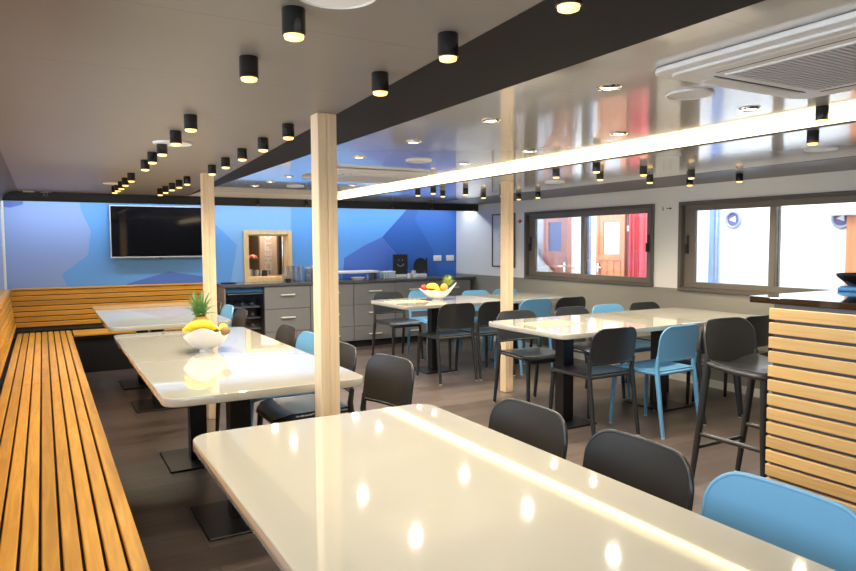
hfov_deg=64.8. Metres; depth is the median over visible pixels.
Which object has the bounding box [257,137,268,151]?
ceiling spotlight
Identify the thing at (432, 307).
dining table
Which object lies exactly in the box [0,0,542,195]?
ceiling
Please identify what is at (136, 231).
television
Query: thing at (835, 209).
junction box
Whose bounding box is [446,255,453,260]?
wall socket
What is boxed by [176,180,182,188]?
ceiling spotlight
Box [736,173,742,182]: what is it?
ceiling spotlight
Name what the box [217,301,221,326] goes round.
dining chair
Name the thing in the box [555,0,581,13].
ceiling spotlight
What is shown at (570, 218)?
door
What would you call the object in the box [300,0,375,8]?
ceiling speaker
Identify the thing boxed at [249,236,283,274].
oven
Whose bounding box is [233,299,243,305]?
wine bottle
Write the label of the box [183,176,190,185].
ceiling spotlight
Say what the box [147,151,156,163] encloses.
ceiling spotlight
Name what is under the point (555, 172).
ceiling spotlight
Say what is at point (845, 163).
ceiling band
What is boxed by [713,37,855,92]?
grille
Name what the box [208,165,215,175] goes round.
ceiling spotlight
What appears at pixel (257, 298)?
wine fridge
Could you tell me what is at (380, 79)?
ceiling spotlight
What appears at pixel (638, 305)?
dining chair
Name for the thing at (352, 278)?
dish
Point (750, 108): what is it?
recessed light
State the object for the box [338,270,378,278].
tray stand
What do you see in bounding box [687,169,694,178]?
ceiling spotlight
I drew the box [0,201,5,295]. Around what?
wall
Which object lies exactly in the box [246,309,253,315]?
wine bottle
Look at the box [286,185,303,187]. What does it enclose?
ceiling speaker
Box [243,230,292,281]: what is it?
hatch
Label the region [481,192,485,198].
ceiling spotlight
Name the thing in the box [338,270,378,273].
tray
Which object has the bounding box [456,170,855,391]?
wall
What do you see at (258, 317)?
shelf
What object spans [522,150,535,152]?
recessed light
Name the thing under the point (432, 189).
ceiling spotlight
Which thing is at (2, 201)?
trim
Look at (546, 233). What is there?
window
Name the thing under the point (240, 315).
dining chair
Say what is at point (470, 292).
dining chair
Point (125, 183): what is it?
ceiling spotlight
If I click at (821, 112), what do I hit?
ceiling spotlight
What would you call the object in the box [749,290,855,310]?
countertop
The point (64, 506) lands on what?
bench
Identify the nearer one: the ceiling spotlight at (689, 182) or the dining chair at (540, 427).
the dining chair at (540, 427)
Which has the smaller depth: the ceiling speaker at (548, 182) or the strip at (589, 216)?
the ceiling speaker at (548, 182)
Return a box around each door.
[570,218,570,272]
[596,214,625,275]
[845,216,855,285]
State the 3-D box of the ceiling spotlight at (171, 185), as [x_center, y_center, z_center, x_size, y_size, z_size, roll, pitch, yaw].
[-2.274,-0.874,5.987,0.055,0.072,0.055,-2,4,-30]
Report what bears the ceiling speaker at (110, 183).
attached to the ceiling at (87, 87)
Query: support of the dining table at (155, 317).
on the floor
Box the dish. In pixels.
[350,277,364,279]
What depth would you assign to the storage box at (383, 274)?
9.19 m
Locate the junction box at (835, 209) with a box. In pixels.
[826,202,855,215]
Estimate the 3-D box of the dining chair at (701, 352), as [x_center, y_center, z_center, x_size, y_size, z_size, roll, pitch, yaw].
[2.116,0.629,5.304,0.443,0.780,0.512,-2,4,-30]
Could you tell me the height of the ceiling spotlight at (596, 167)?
0.072 m
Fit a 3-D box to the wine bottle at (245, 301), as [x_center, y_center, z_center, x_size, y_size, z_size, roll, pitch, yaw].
[-2.197,0.211,8.284,0.072,0.072,0.304,-2,4,-30]
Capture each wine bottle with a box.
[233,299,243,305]
[243,299,253,305]
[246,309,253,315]
[246,320,253,326]
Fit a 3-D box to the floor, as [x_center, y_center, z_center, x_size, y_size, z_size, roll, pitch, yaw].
[0.657,1.166,4.023,5.960,0.120,11.200,-2,4,-30]
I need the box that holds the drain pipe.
[708,210,719,282]
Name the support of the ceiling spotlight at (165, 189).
attached to the ceiling at (87, 87)
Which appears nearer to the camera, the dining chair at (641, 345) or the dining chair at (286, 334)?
the dining chair at (286, 334)
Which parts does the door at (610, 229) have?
handle, pane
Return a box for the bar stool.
[690,317,772,476]
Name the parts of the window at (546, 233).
handle, pane, sash, sash, handle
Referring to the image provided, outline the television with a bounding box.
[109,205,201,258]
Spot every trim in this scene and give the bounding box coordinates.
[2,201,6,289]
[189,192,348,200]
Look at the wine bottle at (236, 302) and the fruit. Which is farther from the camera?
the wine bottle at (236, 302)
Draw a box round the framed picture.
[492,213,515,267]
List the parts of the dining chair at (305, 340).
leg, seat, backrest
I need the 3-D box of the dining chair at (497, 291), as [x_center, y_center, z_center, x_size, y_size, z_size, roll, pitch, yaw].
[1.093,0.444,8.338,0.443,0.780,0.512,-2,4,-30]
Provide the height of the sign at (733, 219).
0.202 m
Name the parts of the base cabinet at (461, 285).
drawer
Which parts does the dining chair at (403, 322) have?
leg, backrest, leg, seat, leg, leg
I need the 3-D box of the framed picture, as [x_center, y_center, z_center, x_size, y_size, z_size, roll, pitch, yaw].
[1.013,-0.606,9.065,0.023,0.720,0.510,-2,4,-30]
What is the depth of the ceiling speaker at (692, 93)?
2.72 m
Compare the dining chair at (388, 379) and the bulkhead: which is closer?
the dining chair at (388, 379)
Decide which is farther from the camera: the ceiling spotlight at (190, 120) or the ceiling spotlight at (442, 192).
the ceiling spotlight at (442, 192)
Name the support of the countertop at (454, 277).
on the base cabinet at (363, 293)
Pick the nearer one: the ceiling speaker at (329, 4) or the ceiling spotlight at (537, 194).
the ceiling speaker at (329, 4)
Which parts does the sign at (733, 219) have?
pane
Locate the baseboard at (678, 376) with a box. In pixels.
[475,336,771,397]
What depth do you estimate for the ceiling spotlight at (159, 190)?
6.54 m
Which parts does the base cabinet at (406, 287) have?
drawer, drawer, drawer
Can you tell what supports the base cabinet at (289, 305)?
on the floor
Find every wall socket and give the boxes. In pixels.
[433,255,440,260]
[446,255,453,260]
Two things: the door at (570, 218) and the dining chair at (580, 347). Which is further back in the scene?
the door at (570, 218)
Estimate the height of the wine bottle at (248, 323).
0.072 m
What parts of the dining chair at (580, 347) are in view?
backrest, seat, leg, leg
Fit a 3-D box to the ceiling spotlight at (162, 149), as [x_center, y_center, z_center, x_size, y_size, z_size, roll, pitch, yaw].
[-1.429,-0.730,3.623,0.055,0.072,0.055,-2,4,-30]
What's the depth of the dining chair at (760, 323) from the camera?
5.35 m
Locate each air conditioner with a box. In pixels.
[301,168,429,183]
[655,11,855,98]
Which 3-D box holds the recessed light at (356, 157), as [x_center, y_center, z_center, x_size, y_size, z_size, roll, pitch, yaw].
[-0.479,-0.889,4.680,0.096,0.008,0.096,-2,4,-30]
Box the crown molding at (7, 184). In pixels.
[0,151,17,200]
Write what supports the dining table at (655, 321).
on the floor
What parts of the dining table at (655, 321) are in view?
plate, plate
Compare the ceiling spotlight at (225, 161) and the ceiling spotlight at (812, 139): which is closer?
the ceiling spotlight at (812, 139)
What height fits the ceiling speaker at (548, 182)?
0.010 m
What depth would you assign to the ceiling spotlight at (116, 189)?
6.03 m
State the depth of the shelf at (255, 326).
8.23 m
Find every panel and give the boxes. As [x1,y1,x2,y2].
[217,287,225,314]
[225,287,262,292]
[626,214,628,275]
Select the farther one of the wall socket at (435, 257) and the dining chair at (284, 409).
the wall socket at (435, 257)
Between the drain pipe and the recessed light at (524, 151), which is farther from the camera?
the drain pipe
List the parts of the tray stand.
leg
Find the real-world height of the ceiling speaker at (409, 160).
0.010 m
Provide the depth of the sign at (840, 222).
6.40 m
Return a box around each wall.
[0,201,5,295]
[3,201,455,337]
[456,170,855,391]
[571,204,855,289]
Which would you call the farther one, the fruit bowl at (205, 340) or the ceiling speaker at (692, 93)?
the fruit bowl at (205, 340)
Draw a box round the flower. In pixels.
[249,254,257,272]
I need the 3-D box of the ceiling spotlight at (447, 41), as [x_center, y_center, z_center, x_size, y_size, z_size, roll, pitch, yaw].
[0.052,-0.620,1.759,0.055,0.072,0.055,-2,4,-30]
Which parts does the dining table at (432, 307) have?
plate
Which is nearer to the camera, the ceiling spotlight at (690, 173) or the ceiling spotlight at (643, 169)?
the ceiling spotlight at (643, 169)
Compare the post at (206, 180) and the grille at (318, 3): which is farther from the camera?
the post at (206, 180)
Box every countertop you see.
[216,275,475,287]
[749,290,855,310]
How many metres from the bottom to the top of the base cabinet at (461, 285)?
0.842 m
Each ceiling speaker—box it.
[102,182,117,184]
[152,140,191,146]
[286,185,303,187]
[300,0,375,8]
[406,159,431,162]
[545,181,564,183]
[666,88,714,99]
[804,146,838,151]
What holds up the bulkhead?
attached to the wall at (48, 244)
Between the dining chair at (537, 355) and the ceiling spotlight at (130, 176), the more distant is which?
the dining chair at (537, 355)
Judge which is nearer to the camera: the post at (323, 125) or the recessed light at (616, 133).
the post at (323, 125)
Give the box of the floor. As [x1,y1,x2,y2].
[85,337,771,570]
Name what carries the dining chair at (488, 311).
on the floor
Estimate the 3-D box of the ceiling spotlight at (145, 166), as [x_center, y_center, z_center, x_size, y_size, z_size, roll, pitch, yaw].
[-1.825,-0.773,4.347,0.055,0.072,0.055,-2,4,-30]
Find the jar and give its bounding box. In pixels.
[304,267,311,280]
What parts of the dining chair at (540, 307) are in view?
leg, leg, backrest, leg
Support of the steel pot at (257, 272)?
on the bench
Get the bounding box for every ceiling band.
[188,0,764,195]
[431,156,855,204]
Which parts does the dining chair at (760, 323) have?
leg, leg, seat, leg, backrest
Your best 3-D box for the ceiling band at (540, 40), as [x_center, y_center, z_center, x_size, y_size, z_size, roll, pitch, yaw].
[-0.433,-0.828,2.933,0.681,0.200,10.400,-2,4,-30]
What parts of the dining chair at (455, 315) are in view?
leg, leg, seat, leg, backrest, leg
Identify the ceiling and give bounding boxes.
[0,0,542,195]
[214,0,855,195]
[343,123,855,202]
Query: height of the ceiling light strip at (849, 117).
0.054 m
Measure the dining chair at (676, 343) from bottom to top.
0.780 m
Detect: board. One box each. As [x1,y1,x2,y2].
[393,254,407,277]
[413,258,426,276]
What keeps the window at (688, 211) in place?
in the wall at (473, 228)
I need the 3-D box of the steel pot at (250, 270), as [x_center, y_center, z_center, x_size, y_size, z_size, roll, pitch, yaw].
[-2.344,-0.168,8.910,0.100,0.100,0.076,0,4,0]
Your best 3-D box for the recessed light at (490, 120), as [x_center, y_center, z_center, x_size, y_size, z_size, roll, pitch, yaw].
[0.307,-0.807,3.306,0.096,0.008,0.096,-2,4,-30]
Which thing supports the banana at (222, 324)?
in the fruit bowl at (205, 340)
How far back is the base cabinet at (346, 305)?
8.70 m
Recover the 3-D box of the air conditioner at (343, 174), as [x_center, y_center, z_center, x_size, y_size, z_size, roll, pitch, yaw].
[-0.558,-0.949,5.901,0.874,0.036,0.874,-2,4,-30]
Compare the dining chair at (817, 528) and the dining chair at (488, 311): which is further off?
the dining chair at (488, 311)
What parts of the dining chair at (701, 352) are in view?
leg, leg, seat, leg, backrest, leg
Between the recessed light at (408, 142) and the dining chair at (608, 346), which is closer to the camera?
the recessed light at (408, 142)
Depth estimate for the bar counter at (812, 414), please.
2.99 m
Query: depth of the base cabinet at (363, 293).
8.87 m
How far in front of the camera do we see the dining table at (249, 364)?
3.35 m
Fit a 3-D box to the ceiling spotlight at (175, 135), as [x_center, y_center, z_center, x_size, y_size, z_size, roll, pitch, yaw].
[-1.214,-0.707,3.242,0.055,0.072,0.055,-2,4,-30]
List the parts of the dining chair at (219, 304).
backrest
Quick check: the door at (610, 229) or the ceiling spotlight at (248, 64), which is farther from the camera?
the door at (610, 229)
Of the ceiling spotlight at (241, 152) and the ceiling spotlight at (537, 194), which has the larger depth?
the ceiling spotlight at (537, 194)
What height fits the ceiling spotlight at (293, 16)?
0.072 m
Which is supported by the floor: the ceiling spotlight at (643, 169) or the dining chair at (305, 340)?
the dining chair at (305, 340)
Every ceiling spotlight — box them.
[114,185,120,191]
[118,181,124,189]
[122,177,128,186]
[127,173,134,182]
[140,159,149,170]
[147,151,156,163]
[156,144,167,156]
[157,188,162,195]
[162,186,168,193]
[169,130,181,145]
[169,183,174,190]
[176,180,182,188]
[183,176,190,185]
[184,114,197,132]
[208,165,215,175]
[221,157,229,168]
[237,148,246,160]
[239,55,258,82]
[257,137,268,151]
[281,5,305,41]
[282,123,293,139]
[371,71,388,95]
[415,189,420,195]
[430,187,435,193]
[437,31,458,62]
[440,190,444,196]
[463,188,467,195]
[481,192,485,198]
[535,192,540,198]
[552,168,559,178]
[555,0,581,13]
[592,162,600,172]
[596,171,603,180]
[639,166,647,175]
[646,175,652,183]
[686,178,692,185]
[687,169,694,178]
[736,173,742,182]
[806,130,819,145]
[815,105,828,122]
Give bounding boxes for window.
[524,204,654,286]
[677,190,855,295]
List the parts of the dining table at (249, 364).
plate, plate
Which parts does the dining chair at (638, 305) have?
seat, backrest, leg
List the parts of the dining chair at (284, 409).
leg, seat, backrest, leg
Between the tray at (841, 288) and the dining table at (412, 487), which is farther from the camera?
the tray at (841, 288)
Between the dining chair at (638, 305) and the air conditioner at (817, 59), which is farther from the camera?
the dining chair at (638, 305)
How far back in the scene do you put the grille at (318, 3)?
1.51 m
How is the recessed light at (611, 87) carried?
in the ceiling at (560, 114)
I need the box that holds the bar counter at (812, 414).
[749,290,855,511]
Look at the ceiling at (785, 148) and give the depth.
4.71 m
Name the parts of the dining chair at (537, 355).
leg, backrest, seat, leg, leg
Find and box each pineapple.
[184,290,215,330]
[440,275,453,291]
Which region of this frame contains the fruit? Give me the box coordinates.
[220,327,229,334]
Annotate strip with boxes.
[339,110,855,199]
[589,216,590,273]
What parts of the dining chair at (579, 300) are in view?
backrest, leg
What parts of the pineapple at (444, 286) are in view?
crown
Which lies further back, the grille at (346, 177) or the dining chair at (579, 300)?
the dining chair at (579, 300)
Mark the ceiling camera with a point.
(44, 193)
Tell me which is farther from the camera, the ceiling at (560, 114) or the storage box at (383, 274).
the storage box at (383, 274)
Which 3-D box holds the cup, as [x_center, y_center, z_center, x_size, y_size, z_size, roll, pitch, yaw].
[-0.201,-0.159,9.383,0.064,0.100,0.063,-2,4,-30]
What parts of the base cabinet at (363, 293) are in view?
drawer, drawer, drawer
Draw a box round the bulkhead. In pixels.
[2,191,477,210]
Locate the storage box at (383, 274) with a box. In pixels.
[379,271,395,278]
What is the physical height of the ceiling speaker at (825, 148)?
0.010 m
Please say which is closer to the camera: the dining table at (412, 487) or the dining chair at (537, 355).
the dining table at (412, 487)
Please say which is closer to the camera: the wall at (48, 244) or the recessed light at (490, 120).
the recessed light at (490, 120)
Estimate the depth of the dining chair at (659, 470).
1.99 m
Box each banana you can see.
[182,320,216,331]
[218,323,227,334]
[427,285,439,291]
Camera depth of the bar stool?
3.74 m
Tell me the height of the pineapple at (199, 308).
0.290 m
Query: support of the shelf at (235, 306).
attached to the wine fridge
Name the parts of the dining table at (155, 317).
plate, plate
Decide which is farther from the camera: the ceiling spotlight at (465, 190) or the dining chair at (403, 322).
the dining chair at (403, 322)
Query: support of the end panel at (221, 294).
on the floor
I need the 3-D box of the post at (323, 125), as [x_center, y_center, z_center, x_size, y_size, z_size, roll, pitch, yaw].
[-0.438,0.228,2.910,0.085,1.904,0.085,-2,4,-30]
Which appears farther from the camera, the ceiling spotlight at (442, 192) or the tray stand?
the tray stand
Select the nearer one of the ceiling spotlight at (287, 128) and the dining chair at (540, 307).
the ceiling spotlight at (287, 128)
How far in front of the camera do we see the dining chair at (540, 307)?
7.03 m
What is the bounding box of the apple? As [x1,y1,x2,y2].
[421,283,426,290]
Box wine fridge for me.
[226,292,263,334]
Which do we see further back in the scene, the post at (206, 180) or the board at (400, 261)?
the board at (400, 261)
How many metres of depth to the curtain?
8.43 m
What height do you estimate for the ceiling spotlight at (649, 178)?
0.072 m
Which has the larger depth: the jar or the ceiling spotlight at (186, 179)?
the jar
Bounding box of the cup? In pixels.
[411,270,415,277]
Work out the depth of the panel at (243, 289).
8.09 m
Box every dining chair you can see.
[215,324,296,431]
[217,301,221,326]
[220,305,233,326]
[232,308,247,327]
[250,331,314,426]
[256,341,356,425]
[360,353,414,410]
[371,291,423,359]
[407,290,455,359]
[416,303,477,384]
[455,301,515,379]
[459,290,490,359]
[488,398,567,459]
[490,289,541,350]
[493,310,554,402]
[494,298,552,374]
[530,296,586,363]
[548,326,639,435]
[552,306,625,399]
[582,429,694,510]
[592,304,650,398]
[609,324,698,438]
[625,302,697,392]
[653,327,741,424]
[691,315,773,415]
[701,471,855,570]
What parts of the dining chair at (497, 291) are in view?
leg, backrest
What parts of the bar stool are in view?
leg, backrest, seat, leg, leg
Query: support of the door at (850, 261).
in the wall at (813, 250)
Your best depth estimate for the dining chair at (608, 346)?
4.65 m
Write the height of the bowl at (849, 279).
0.066 m
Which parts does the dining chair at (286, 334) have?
leg, backrest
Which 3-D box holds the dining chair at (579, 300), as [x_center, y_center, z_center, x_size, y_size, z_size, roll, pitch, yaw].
[1.440,0.497,7.471,0.443,0.780,0.512,-2,4,-30]
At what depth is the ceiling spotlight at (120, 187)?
5.79 m
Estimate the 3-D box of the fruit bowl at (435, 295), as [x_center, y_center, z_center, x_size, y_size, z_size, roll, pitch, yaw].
[0.104,0.060,7.298,0.410,0.187,0.240,0,4,-1]
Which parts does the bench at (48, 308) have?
panel, slatted seat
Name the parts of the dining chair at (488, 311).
leg, seat, leg, leg, backrest, leg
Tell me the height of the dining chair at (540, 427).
0.780 m
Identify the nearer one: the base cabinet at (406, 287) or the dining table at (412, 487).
the dining table at (412, 487)
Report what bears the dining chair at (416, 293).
on the floor
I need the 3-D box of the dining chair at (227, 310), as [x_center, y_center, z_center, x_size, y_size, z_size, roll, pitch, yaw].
[-2.090,0.587,6.316,0.512,0.780,0.443,-2,4,-30]
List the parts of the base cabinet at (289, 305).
drawer, drawer, drawer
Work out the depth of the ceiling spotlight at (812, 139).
3.31 m
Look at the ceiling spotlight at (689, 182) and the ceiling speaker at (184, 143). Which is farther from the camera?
the ceiling spotlight at (689, 182)
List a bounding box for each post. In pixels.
[200,173,217,418]
[310,112,339,417]
[500,182,513,391]
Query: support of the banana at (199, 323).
in the fruit bowl at (205, 340)
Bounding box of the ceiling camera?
[40,191,50,196]
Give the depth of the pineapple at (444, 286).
7.31 m
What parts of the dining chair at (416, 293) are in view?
leg, backrest, seat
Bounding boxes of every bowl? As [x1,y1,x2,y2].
[183,326,228,351]
[419,283,455,299]
[836,273,855,286]
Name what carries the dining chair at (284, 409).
on the floor
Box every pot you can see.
[249,269,254,276]
[255,270,261,275]
[261,270,269,275]
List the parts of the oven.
column panel, door, handle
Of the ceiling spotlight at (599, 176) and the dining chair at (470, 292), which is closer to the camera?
the ceiling spotlight at (599, 176)
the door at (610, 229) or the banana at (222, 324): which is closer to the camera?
the banana at (222, 324)
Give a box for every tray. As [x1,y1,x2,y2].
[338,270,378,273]
[837,285,855,291]
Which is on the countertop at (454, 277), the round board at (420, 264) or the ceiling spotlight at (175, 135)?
the round board at (420, 264)
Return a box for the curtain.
[628,213,646,276]
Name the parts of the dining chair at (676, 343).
leg, leg, seat, leg, backrest, leg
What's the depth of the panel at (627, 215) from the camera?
8.70 m
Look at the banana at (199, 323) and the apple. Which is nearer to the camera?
the banana at (199, 323)
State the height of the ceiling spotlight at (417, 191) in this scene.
0.072 m
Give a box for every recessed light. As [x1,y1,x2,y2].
[352,156,365,158]
[405,141,420,143]
[481,118,499,122]
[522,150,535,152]
[596,84,621,90]
[610,132,627,135]
[738,106,760,111]
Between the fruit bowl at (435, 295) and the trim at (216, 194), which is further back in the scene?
the trim at (216, 194)
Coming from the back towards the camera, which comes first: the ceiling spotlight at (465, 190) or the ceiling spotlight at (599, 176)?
the ceiling spotlight at (465, 190)
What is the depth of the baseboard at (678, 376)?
6.49 m
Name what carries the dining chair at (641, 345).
on the floor
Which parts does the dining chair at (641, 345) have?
backrest, leg, seat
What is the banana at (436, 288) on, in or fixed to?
in the fruit bowl at (435, 295)
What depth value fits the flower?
9.02 m
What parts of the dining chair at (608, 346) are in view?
leg, leg, seat, leg, backrest, leg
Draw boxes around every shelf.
[231,325,260,328]
[232,305,259,308]
[232,315,260,319]
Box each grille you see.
[304,0,371,6]
[337,174,404,182]
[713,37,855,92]
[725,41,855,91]
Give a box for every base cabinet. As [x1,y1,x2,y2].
[263,285,310,346]
[310,283,353,344]
[352,282,394,346]
[395,280,433,343]
[434,279,470,330]
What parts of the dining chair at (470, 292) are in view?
leg, backrest, leg, leg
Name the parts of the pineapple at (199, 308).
crown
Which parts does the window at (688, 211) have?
handle, sash, sash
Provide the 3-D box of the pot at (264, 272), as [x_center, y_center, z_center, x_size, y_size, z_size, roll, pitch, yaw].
[-2.169,-0.166,8.987,0.105,0.085,0.080,0,4,0]
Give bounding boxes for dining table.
[92,302,230,412]
[114,327,362,541]
[193,404,835,570]
[371,292,567,373]
[489,308,757,429]
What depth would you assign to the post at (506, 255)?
6.09 m
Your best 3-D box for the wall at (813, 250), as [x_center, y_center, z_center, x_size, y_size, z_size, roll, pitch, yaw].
[3.296,0.112,7.663,0.100,2.700,13.000,-2,4,-30]
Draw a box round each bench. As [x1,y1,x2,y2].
[0,290,150,570]
[10,282,202,372]
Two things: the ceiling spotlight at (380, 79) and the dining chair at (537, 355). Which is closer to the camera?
the ceiling spotlight at (380, 79)
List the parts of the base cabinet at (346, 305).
drawer, drawer, drawer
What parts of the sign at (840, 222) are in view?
pane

